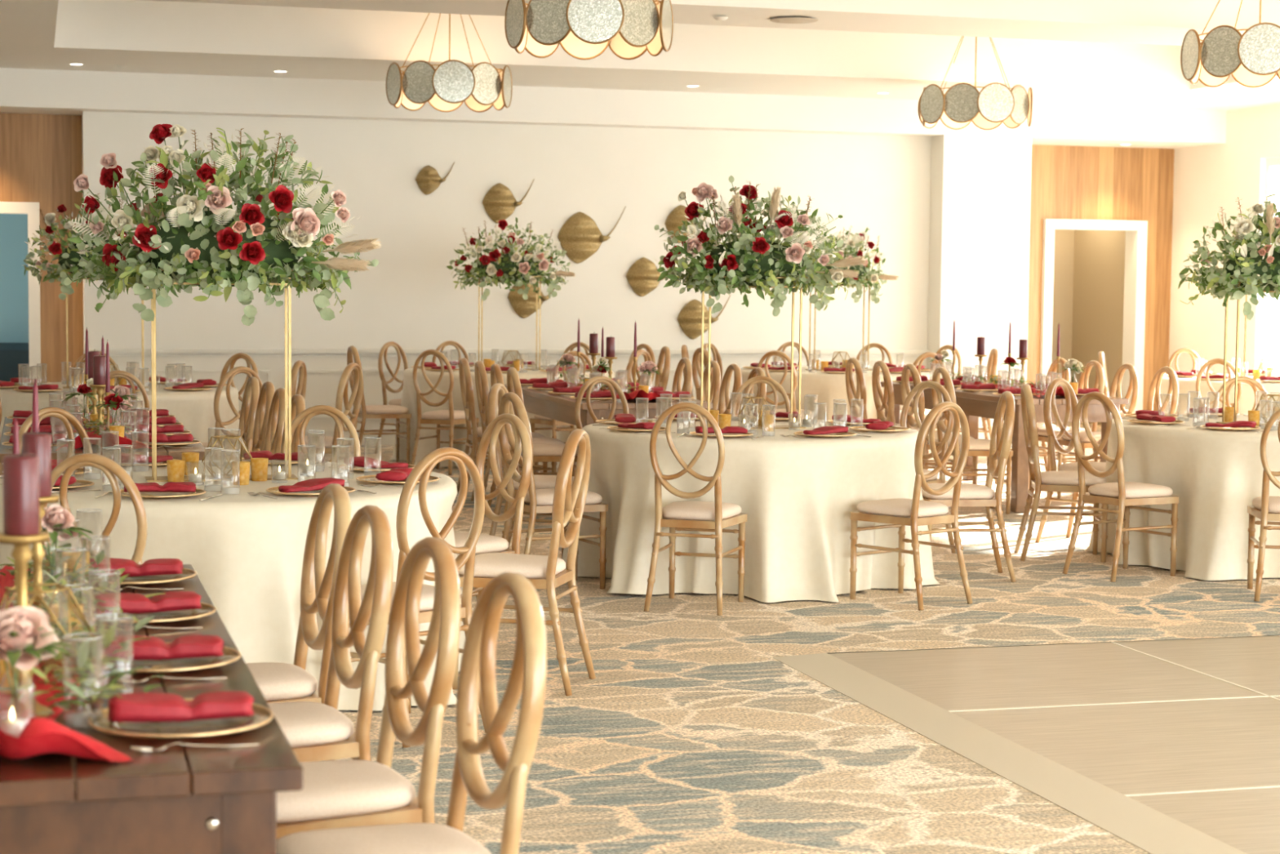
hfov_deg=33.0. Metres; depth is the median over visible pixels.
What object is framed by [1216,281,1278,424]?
stand
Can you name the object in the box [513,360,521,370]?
votive holder
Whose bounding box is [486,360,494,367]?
votive holder
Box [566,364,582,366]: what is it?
napkin
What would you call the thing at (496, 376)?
dining chair
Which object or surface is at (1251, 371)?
napkin
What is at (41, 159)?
wall
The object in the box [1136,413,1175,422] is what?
napkin
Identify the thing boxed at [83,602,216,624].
charger plate
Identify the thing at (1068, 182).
wall
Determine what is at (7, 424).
charger plate
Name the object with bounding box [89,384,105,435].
candlestick
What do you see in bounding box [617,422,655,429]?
napkin
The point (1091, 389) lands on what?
napkin
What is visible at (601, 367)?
posy
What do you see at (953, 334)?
taper candle
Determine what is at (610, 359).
candlestick
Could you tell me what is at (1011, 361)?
posy
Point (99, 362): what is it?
pillar candle
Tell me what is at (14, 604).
candlestick
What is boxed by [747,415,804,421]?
charger plate
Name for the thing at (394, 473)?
napkin
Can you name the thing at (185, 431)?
charger plate
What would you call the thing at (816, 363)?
votive holder
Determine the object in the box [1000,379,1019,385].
napkin
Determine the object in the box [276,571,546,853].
dining chair
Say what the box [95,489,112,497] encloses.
fork
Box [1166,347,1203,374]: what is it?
dining chair
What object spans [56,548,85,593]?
glass
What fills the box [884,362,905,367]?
napkin
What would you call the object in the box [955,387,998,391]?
charger plate
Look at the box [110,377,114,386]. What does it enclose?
votive holder
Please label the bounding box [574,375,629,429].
dining chair
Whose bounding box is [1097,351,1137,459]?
dining chair
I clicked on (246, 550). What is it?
tablecloth
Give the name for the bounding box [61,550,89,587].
votive holder
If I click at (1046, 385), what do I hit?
napkin
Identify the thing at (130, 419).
napkin
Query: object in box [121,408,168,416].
napkin
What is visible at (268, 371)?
trim
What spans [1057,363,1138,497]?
dining chair
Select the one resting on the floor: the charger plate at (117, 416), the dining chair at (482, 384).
the dining chair at (482, 384)
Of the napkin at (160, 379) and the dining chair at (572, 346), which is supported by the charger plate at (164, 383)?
the napkin at (160, 379)
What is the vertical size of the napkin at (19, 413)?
0.042 m
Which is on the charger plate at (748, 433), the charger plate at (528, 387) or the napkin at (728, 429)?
the napkin at (728, 429)
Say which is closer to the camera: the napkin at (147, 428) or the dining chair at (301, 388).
the napkin at (147, 428)
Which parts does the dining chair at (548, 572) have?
leg, leg, seat, seat frame, leg, leg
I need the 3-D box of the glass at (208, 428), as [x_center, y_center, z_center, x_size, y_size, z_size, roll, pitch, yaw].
[-1.683,0.079,8.584,0.066,0.151,0.066,-1,4,-16]
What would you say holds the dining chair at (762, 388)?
on the floor
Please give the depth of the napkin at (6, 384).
14.12 m
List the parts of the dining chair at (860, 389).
leg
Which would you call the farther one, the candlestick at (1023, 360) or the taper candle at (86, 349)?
the candlestick at (1023, 360)
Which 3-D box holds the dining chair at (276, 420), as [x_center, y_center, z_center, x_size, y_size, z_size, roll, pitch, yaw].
[-1.986,0.292,10.694,0.478,0.970,0.390,-1,4,-19]
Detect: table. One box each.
[0,416,208,462]
[0,564,302,853]
[53,462,404,497]
[504,383,712,427]
[880,381,1128,512]
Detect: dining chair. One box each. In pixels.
[0,399,2,475]
[18,406,92,459]
[41,453,147,565]
[70,350,118,382]
[88,369,149,416]
[200,366,262,460]
[219,352,258,451]
[230,360,306,443]
[235,376,259,460]
[245,483,352,760]
[252,381,275,451]
[264,387,288,460]
[267,505,393,762]
[276,537,461,839]
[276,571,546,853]
[280,394,305,461]
[280,404,360,462]
[304,362,363,462]
[322,447,485,747]
[343,345,411,464]
[374,341,408,453]
[410,349,479,475]
[431,340,469,365]
[452,428,595,695]
[453,413,532,601]
[456,357,520,493]
[471,360,547,501]
[487,382,573,557]
[488,364,564,507]
[497,391,608,589]
[503,367,577,513]
[529,351,592,471]
[561,342,595,364]
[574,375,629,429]
[623,349,653,386]
[628,343,655,386]
[644,401,746,615]
[654,346,670,391]
[671,357,692,395]
[681,344,725,404]
[691,347,748,417]
[698,360,720,409]
[699,342,742,405]
[718,363,742,417]
[730,375,790,418]
[741,366,766,417]
[756,350,817,419]
[773,341,810,366]
[845,357,912,427]
[849,401,973,610]
[856,342,892,366]
[871,360,937,469]
[883,351,947,469]
[900,380,955,553]
[901,363,977,484]
[921,391,1016,582]
[930,344,962,434]
[931,366,1013,514]
[941,348,998,439]
[995,357,1070,484]
[1013,383,1108,562]
[1028,360,1104,495]
[1035,377,1106,542]
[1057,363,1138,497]
[1062,391,1178,582]
[1093,366,1178,462]
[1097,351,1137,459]
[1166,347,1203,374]
[1195,358,1241,413]
[1212,375,1271,414]
[1246,408,1279,601]
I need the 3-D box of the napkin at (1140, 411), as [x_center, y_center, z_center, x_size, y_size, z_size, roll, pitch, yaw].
[2.914,-0.081,12.257,0.132,0.036,0.255,4,5,41]
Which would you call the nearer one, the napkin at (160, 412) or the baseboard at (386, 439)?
the napkin at (160, 412)
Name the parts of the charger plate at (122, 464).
dish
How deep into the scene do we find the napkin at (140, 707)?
3.61 m
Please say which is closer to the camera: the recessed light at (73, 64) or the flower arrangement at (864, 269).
the recessed light at (73, 64)
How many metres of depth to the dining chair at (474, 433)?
14.99 m
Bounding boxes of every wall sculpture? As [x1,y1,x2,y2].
[415,161,454,195]
[482,178,534,223]
[507,276,560,318]
[557,206,626,263]
[626,257,677,296]
[664,200,715,243]
[676,294,730,339]
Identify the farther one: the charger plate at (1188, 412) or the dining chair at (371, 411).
the dining chair at (371, 411)
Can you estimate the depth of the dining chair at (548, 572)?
7.98 m
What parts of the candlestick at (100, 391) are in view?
candle plate, stem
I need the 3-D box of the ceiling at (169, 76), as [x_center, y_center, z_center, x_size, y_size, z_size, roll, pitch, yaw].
[0.351,-2.237,9.050,17.600,0.420,23.500,-1,4,-16]
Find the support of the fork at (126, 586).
on the table at (176, 798)
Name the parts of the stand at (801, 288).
post, post, plate, cross rail, post, post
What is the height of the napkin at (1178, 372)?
0.034 m
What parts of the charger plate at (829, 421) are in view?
dish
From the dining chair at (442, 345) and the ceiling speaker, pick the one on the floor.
the dining chair at (442, 345)
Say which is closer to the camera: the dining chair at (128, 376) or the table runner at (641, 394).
the dining chair at (128, 376)
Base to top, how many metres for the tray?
0.008 m
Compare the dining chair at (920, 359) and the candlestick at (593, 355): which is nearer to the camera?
the candlestick at (593, 355)
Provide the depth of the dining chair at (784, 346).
19.89 m
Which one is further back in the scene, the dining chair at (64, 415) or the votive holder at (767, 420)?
the votive holder at (767, 420)
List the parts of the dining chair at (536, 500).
leg, leg, seat frame, seat, leg, leg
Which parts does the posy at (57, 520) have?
flower stem, flower stem, flower stem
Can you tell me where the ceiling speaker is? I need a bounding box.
[769,17,817,23]
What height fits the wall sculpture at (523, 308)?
0.427 m
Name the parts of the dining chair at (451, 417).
leg, leg, seat, seat frame, leg, leg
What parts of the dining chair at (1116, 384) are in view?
leg, seat frame, seat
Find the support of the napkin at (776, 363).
on the charger plate at (771, 365)
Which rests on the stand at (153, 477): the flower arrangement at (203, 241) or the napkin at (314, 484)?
the flower arrangement at (203, 241)
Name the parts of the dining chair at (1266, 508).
leg, leg, seat frame, seat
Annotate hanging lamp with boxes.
[385,13,512,112]
[504,0,673,60]
[917,35,1032,130]
[1180,0,1279,88]
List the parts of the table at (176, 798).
leg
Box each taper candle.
[12,414,19,454]
[31,377,39,432]
[84,328,88,374]
[101,337,104,355]
[105,341,110,392]
[577,319,580,351]
[600,325,604,357]
[633,320,636,356]
[952,320,955,350]
[1008,320,1011,353]
[1057,323,1059,356]
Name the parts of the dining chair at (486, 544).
seat, seat frame, leg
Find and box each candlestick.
[0,531,52,718]
[12,561,16,606]
[30,493,59,621]
[80,374,88,424]
[84,377,104,427]
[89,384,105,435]
[102,387,106,418]
[105,391,111,432]
[577,351,580,386]
[586,352,600,388]
[603,356,617,390]
[633,356,636,391]
[951,350,955,377]
[974,354,986,383]
[1008,353,1011,379]
[1015,357,1029,387]
[1056,355,1059,386]
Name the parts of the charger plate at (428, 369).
dish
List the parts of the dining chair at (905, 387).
leg, leg, seat frame, seat, leg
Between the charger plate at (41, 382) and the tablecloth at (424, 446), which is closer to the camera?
the charger plate at (41, 382)
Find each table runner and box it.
[0,565,132,761]
[55,411,151,450]
[547,379,666,401]
[921,378,1078,397]
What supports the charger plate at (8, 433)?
on the table at (175, 452)
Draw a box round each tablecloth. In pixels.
[0,381,239,442]
[0,460,465,711]
[389,365,614,470]
[561,417,939,602]
[740,366,941,459]
[1084,413,1279,580]
[1160,373,1279,414]
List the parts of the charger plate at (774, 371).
dish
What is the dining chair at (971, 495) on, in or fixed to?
on the floor
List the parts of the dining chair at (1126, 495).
leg, leg, leg, seat, seat frame, leg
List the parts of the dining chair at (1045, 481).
leg, leg, seat frame, seat, leg, leg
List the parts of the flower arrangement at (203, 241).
flower stem, flower stem, flower stem, flower stem, flower stem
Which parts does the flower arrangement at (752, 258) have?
flower stem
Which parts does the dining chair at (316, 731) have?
seat, seat frame, leg, leg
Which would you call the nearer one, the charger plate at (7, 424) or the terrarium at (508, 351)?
the charger plate at (7, 424)
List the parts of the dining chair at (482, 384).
leg, leg, leg, seat, leg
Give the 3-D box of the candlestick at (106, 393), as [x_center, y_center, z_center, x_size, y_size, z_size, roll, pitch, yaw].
[-2.409,-0.047,9.783,0.072,0.220,0.072,-1,4,-16]
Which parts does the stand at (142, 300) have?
post, post, plate, post, post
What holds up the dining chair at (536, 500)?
on the floor
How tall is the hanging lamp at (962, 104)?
1.051 m
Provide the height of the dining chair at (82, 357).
0.970 m
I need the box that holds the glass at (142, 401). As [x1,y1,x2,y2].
[128,400,142,431]
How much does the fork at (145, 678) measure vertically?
0.011 m
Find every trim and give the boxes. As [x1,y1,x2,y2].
[88,348,928,357]
[110,369,733,419]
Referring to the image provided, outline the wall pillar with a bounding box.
[927,134,1031,427]
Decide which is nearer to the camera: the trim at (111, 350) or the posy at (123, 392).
the posy at (123, 392)
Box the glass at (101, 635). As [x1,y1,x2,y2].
[62,635,102,723]
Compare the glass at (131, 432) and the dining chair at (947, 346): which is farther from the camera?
the dining chair at (947, 346)
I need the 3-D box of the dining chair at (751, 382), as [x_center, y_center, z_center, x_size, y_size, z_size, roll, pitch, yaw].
[0.687,0.199,12.460,0.390,0.970,0.478,1,4,5]
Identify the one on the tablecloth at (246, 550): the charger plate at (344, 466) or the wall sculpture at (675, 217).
the charger plate at (344, 466)
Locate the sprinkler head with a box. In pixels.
[115,65,126,67]
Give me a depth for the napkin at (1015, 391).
14.59 m
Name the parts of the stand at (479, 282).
post, post, plate, post, post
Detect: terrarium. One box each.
[0,582,92,670]
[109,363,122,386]
[201,435,252,477]
[501,350,523,367]
[738,396,773,426]
[831,351,850,368]
[1254,394,1279,422]
[1257,359,1279,377]
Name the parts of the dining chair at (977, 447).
leg, leg, seat, seat frame, leg, leg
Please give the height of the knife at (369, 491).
0.006 m
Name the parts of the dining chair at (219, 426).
leg, seat, seat frame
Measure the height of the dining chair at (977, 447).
0.970 m
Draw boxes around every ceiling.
[0,0,1279,148]
[55,0,1279,78]
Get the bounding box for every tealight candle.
[0,706,26,737]
[189,467,201,481]
[273,465,284,479]
[302,459,312,472]
[740,419,748,428]
[790,417,798,426]
[802,414,810,424]
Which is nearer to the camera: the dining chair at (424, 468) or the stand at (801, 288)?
the dining chair at (424, 468)
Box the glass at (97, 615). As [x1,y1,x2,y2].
[95,615,133,700]
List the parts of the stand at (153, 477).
post, post, plate, cross rail, post, post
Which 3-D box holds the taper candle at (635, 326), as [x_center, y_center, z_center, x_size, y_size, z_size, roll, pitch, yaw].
[-0.030,-0.568,14.111,0.020,0.258,0.020,-1,4,-16]
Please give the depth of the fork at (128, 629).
4.62 m
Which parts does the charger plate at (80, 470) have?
dish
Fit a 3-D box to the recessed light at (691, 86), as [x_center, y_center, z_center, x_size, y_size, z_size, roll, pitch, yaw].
[0.471,-3.038,19.262,0.124,0.006,0.124,-1,4,-16]
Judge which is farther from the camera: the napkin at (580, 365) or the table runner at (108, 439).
the napkin at (580, 365)
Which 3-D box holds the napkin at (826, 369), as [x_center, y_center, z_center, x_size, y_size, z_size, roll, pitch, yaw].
[1.644,-0.476,17.839,0.251,0.034,0.112,0,4,-6]
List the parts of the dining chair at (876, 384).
leg, seat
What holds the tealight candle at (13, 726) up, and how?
in the votive holder
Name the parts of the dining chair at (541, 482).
leg, seat frame, leg, seat, leg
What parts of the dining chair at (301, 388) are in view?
seat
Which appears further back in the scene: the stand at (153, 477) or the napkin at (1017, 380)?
the napkin at (1017, 380)
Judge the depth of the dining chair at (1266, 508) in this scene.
10.47 m
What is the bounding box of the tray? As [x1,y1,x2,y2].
[723,275,808,278]
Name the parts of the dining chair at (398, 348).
leg, seat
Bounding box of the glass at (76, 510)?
[75,510,102,550]
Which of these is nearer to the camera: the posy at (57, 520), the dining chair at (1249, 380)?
the posy at (57, 520)
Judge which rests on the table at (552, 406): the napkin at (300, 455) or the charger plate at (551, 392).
the charger plate at (551, 392)
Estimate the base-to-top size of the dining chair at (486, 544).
0.970 m
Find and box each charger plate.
[0,384,25,388]
[1,440,67,448]
[3,431,67,435]
[4,423,64,426]
[13,388,62,392]
[14,381,49,385]
[52,479,94,490]
[61,467,91,475]
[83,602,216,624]
[87,697,273,737]
[88,568,196,586]
[93,642,240,673]
[111,458,177,467]
[115,414,175,418]
[120,422,182,427]
[120,488,205,499]
[124,430,191,436]
[135,440,200,446]
[145,380,190,384]
[163,386,211,391]
[203,382,226,387]
[235,457,312,466]
[266,485,355,496]
[337,463,415,472]
[355,475,439,484]
[411,365,440,368]
[424,368,458,371]
[444,364,475,367]
[485,370,507,373]
[502,364,537,366]
[528,386,553,390]
[539,369,577,373]
[547,391,591,395]
[569,395,612,400]
[572,368,590,371]
[595,418,654,425]
[606,426,666,432]
[654,415,706,421]
[660,395,695,399]
[689,431,753,438]
[742,366,776,368]
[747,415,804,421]
[764,368,799,372]
[770,364,799,367]
[793,431,856,438]
[820,370,855,373]
[827,364,842,367]
[827,419,881,426]
[848,426,910,432]
[880,370,910,373]
[892,379,913,383]
[909,368,935,371]
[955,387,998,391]
[992,392,1038,396]
[1123,413,1178,418]
[1127,418,1184,425]
[1164,374,1197,377]
[1184,411,1239,417]
[1191,377,1228,381]
[1193,373,1221,375]
[1200,425,1260,431]
[1255,379,1279,382]
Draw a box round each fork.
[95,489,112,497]
[100,586,183,591]
[106,625,202,631]
[116,675,226,682]
[129,742,258,751]
[151,445,188,448]
[247,492,277,498]
[360,484,416,487]
[855,431,896,434]
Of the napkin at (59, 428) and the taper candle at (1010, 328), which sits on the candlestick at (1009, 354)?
the taper candle at (1010, 328)
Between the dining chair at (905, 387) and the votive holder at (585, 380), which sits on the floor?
the dining chair at (905, 387)
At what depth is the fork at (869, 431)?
10.76 m
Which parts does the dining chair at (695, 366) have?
seat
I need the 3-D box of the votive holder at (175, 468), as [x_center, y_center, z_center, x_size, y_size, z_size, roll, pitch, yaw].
[-1.690,0.163,7.866,0.066,0.082,0.066,-1,4,-16]
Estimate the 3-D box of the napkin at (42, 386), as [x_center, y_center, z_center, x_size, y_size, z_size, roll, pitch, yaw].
[-3.852,-0.258,13.844,0.254,0.036,0.132,2,4,18]
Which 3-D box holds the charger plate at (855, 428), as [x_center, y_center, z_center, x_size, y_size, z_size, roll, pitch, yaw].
[1.215,0.014,10.950,0.308,0.018,0.308,-1,4,-17]
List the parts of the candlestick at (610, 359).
stem, candle plate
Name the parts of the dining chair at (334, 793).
seat, seat frame, leg, leg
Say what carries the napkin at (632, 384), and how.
on the charger plate
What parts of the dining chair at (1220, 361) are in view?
leg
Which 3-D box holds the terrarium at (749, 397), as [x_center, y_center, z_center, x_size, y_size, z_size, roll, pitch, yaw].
[0.581,-0.078,11.118,0.181,0.150,0.190,-2,5,-33]
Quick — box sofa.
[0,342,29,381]
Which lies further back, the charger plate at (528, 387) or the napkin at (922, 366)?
the napkin at (922, 366)
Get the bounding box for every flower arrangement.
[22,191,164,300]
[62,124,381,325]
[446,217,575,301]
[653,175,866,316]
[803,225,897,303]
[1177,194,1279,319]
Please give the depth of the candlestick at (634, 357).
14.12 m
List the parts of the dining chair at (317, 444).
seat, seat frame, leg, leg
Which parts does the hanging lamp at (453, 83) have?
suspension rod, suspension rod, stem, suspension rod, suspension rod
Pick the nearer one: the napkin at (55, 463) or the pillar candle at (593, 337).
the napkin at (55, 463)
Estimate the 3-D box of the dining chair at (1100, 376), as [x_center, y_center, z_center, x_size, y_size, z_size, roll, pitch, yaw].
[3.112,-0.001,15.763,0.478,0.970,0.390,-1,4,-16]
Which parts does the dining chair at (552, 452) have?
leg, seat frame, seat, leg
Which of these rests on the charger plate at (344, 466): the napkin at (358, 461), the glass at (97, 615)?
the napkin at (358, 461)
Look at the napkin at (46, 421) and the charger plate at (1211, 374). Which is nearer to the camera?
the napkin at (46, 421)
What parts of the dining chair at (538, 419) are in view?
leg, seat, seat frame, leg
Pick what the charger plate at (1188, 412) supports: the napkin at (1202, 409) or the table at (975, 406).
the napkin at (1202, 409)
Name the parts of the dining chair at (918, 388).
seat, seat frame, leg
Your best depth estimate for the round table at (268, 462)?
8.10 m
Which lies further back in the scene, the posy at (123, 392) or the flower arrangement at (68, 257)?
the flower arrangement at (68, 257)
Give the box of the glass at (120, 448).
[120,448,121,489]
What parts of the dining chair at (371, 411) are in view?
leg, leg, seat, seat frame, leg, leg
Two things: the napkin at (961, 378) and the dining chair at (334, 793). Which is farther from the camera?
the napkin at (961, 378)
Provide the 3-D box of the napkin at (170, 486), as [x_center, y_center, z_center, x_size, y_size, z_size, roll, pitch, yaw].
[-1.639,0.203,7.374,0.251,0.034,0.112,0,4,-6]
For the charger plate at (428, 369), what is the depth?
17.45 m
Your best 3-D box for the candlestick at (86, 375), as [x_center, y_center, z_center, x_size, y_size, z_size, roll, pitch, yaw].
[-2.781,-0.140,10.869,0.072,0.250,0.072,-1,4,-16]
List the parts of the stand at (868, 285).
post, post, plate, post, post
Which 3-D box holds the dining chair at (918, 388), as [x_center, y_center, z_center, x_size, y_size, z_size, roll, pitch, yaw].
[1.495,0.230,12.120,0.390,0.970,0.478,4,5,43]
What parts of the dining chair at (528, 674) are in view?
seat, leg, leg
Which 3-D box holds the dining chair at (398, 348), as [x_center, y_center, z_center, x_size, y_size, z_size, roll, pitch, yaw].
[-1.990,-0.247,18.612,0.478,0.970,0.390,3,5,36]
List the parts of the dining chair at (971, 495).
leg, seat, seat frame, leg, leg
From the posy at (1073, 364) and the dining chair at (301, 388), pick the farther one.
the posy at (1073, 364)
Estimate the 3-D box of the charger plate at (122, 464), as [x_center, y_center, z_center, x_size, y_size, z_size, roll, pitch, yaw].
[-1.969,0.144,8.567,0.308,0.018,0.308,1,4,6]
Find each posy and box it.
[41,503,93,575]
[63,377,103,417]
[92,392,133,426]
[102,385,140,419]
[555,353,580,377]
[588,356,613,384]
[636,360,662,385]
[929,350,953,366]
[997,356,1021,373]
[1060,358,1086,382]
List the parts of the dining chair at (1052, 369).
seat, leg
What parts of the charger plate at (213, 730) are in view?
dish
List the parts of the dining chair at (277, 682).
seat, seat frame, leg, leg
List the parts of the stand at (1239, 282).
post, post, plate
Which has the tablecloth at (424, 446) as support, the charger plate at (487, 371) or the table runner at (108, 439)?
the charger plate at (487, 371)
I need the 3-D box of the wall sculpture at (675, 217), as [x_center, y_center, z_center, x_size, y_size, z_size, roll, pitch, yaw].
[0.476,-1.923,20.250,0.482,0.404,0.095,-1,4,-16]
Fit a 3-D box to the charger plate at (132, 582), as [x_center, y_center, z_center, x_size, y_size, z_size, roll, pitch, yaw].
[-1.260,0.374,5.378,0.308,0.018,0.308,-2,5,-36]
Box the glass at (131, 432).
[131,431,149,470]
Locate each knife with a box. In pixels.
[51,489,101,493]
[199,493,225,500]
[355,488,376,493]
[592,424,617,426]
[635,431,675,434]
[973,391,997,392]
[1149,425,1190,426]
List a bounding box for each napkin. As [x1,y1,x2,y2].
[0,380,14,386]
[8,432,66,443]
[10,377,40,382]
[10,423,65,433]
[12,417,62,425]
[13,410,53,417]
[17,384,58,389]
[51,459,63,471]
[53,475,76,485]
[88,558,183,576]
[88,591,201,613]
[97,635,223,660]
[107,690,253,722]
[110,384,137,390]
[111,453,173,462]
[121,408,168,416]
[124,481,195,492]
[126,415,176,424]
[132,423,184,432]
[137,432,193,442]
[149,376,186,382]
[172,382,204,389]
[196,378,216,385]
[243,450,304,460]
[278,477,345,492]
[343,456,408,468]
[375,467,413,480]
[424,361,436,367]
[431,365,455,369]
[449,360,474,364]
[484,366,509,370]
[506,360,534,364]
[520,377,547,383]
[532,381,568,388]
[546,366,572,371]
[552,386,587,392]
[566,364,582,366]
[574,390,611,397]
[605,382,639,387]
[613,413,635,422]
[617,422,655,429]
[626,386,663,392]
[652,391,690,397]
[660,410,697,417]
[694,426,747,433]
[750,362,770,367]
[753,410,798,417]
[768,365,797,369]
[771,361,796,365]
[803,425,848,435]
[823,367,854,371]
[828,360,842,364]
[831,414,880,422]
[865,421,893,429]
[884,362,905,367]
[888,367,903,371]
[896,375,928,381]
[915,364,925,369]
[930,378,960,385]
[955,375,986,381]
[960,382,995,389]
[997,387,1033,394]
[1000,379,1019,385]
[1027,383,1048,389]
[1077,387,1098,393]
[1135,409,1164,415]
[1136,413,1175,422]
[1174,370,1193,375]
[1189,406,1222,413]
[1191,369,1212,373]
[1196,374,1228,378]
[1204,420,1256,427]
[1244,368,1266,373]
[1259,376,1279,380]
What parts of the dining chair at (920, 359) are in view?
seat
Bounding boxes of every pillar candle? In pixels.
[2,448,39,536]
[22,427,51,497]
[88,349,100,378]
[93,353,106,384]
[589,333,598,353]
[605,335,615,357]
[977,337,985,355]
[1018,339,1027,358]
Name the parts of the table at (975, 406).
leg, leg, leg, leg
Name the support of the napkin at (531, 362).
on the charger plate at (509, 365)
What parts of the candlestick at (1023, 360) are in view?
stem, candle plate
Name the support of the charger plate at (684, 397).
on the table at (552, 406)
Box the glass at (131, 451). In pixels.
[131,451,132,478]
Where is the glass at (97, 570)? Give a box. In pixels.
[87,569,120,635]
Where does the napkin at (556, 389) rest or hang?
on the charger plate at (551, 392)
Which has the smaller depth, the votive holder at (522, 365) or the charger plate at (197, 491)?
the charger plate at (197, 491)
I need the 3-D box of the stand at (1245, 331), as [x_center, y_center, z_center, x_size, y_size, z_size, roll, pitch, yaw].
[5.125,-0.781,17.627,0.550,0.778,0.200,-1,4,-16]
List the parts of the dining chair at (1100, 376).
leg, seat frame, seat, leg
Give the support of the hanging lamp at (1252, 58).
hanging from the ceiling at (108, 18)
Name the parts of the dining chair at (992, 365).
leg, leg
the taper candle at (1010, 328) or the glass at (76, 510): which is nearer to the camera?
the glass at (76, 510)
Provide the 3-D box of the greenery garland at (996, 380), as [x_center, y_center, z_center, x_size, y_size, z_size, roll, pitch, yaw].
[2.535,-0.343,15.582,0.303,0.090,1.853,-1,4,-16]
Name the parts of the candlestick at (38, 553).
stem, candle plate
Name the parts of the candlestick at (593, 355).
stem, candle plate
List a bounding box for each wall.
[0,112,83,382]
[0,213,28,342]
[81,114,84,360]
[82,111,931,431]
[1026,144,1174,410]
[1051,229,1125,424]
[1168,103,1279,374]
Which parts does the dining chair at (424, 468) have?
seat, leg, leg, seat frame, leg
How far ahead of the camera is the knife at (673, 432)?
10.58 m
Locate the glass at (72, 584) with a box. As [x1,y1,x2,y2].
[59,584,93,636]
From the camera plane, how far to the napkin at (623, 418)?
11.18 m
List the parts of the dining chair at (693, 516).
leg, leg, seat, seat frame, leg, leg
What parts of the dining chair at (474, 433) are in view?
leg, leg, seat frame, seat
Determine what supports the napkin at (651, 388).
on the charger plate
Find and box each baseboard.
[304,431,395,444]
[942,426,992,439]
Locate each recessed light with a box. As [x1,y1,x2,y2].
[68,62,84,65]
[272,70,287,72]
[685,84,699,87]
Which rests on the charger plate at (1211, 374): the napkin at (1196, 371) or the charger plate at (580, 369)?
the napkin at (1196, 371)
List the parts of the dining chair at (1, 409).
leg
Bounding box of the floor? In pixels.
[74,422,1279,853]
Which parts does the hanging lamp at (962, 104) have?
suspension rod, suspension rod, stem, suspension rod, suspension rod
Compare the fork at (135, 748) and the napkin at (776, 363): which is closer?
the fork at (135, 748)
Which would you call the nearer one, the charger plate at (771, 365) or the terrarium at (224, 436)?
the terrarium at (224, 436)
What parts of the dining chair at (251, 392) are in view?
leg, leg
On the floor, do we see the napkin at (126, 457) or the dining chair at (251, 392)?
the dining chair at (251, 392)
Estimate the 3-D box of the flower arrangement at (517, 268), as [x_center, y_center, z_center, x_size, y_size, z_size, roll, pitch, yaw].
[-1.072,-1.390,17.900,1.063,0.692,0.676,0,4,-5]
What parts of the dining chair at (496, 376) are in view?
leg, leg, seat, leg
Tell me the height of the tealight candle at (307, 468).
0.050 m
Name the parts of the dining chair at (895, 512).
leg, leg, seat frame, seat, leg, leg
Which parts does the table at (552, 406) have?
leg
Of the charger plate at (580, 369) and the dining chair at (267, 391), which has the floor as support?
the dining chair at (267, 391)
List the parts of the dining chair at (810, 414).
seat, leg, seat frame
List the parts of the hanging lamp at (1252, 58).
suspension rod, suspension rod, stem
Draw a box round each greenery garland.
[0,540,173,719]
[66,397,145,435]
[548,370,638,393]
[930,369,1044,388]
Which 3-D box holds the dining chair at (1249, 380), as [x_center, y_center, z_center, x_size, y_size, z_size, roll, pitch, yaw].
[3.675,0.182,13.149,0.390,0.970,0.478,1,4,10]
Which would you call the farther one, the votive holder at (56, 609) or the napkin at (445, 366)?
the napkin at (445, 366)
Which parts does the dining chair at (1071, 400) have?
leg, leg, seat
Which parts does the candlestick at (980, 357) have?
candle plate, stem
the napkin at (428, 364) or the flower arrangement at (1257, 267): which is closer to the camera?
the flower arrangement at (1257, 267)
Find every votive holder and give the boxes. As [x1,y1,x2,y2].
[0,658,32,693]
[49,602,83,643]
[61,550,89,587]
[71,376,81,389]
[76,373,85,384]
[89,413,103,431]
[109,425,124,437]
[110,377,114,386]
[118,377,127,385]
[166,459,185,481]
[182,452,199,475]
[231,461,249,484]
[250,457,268,481]
[483,359,491,367]
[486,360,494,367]
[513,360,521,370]
[515,359,523,368]
[584,378,594,391]
[638,385,648,393]
[706,409,719,426]
[718,413,731,428]
[757,409,769,425]
[761,413,774,431]
[811,360,819,368]
[820,360,828,370]
[991,375,1000,384]
[1069,382,1078,394]
[1222,406,1234,422]
[1237,368,1243,376]
[1248,410,1260,426]
[1253,369,1261,379]
[1266,368,1274,376]
[1268,406,1279,421]
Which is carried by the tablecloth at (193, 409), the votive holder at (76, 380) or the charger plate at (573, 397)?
the votive holder at (76, 380)
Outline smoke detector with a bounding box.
[713,16,728,21]
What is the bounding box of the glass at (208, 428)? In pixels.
[208,428,224,458]
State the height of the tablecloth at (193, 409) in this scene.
0.757 m
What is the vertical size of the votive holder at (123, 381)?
0.082 m
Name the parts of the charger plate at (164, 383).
dish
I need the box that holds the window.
[1260,156,1279,370]
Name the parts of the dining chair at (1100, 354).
seat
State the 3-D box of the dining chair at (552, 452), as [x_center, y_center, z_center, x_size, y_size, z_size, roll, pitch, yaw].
[-0.599,0.109,13.592,0.478,0.970,0.390,0,4,-13]
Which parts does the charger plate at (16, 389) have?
dish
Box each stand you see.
[62,272,148,388]
[145,268,297,481]
[478,275,543,369]
[694,275,808,429]
[804,279,871,370]
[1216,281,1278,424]
[1243,294,1247,376]
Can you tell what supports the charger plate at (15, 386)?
on the tablecloth at (193, 409)
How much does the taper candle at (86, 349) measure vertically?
0.258 m

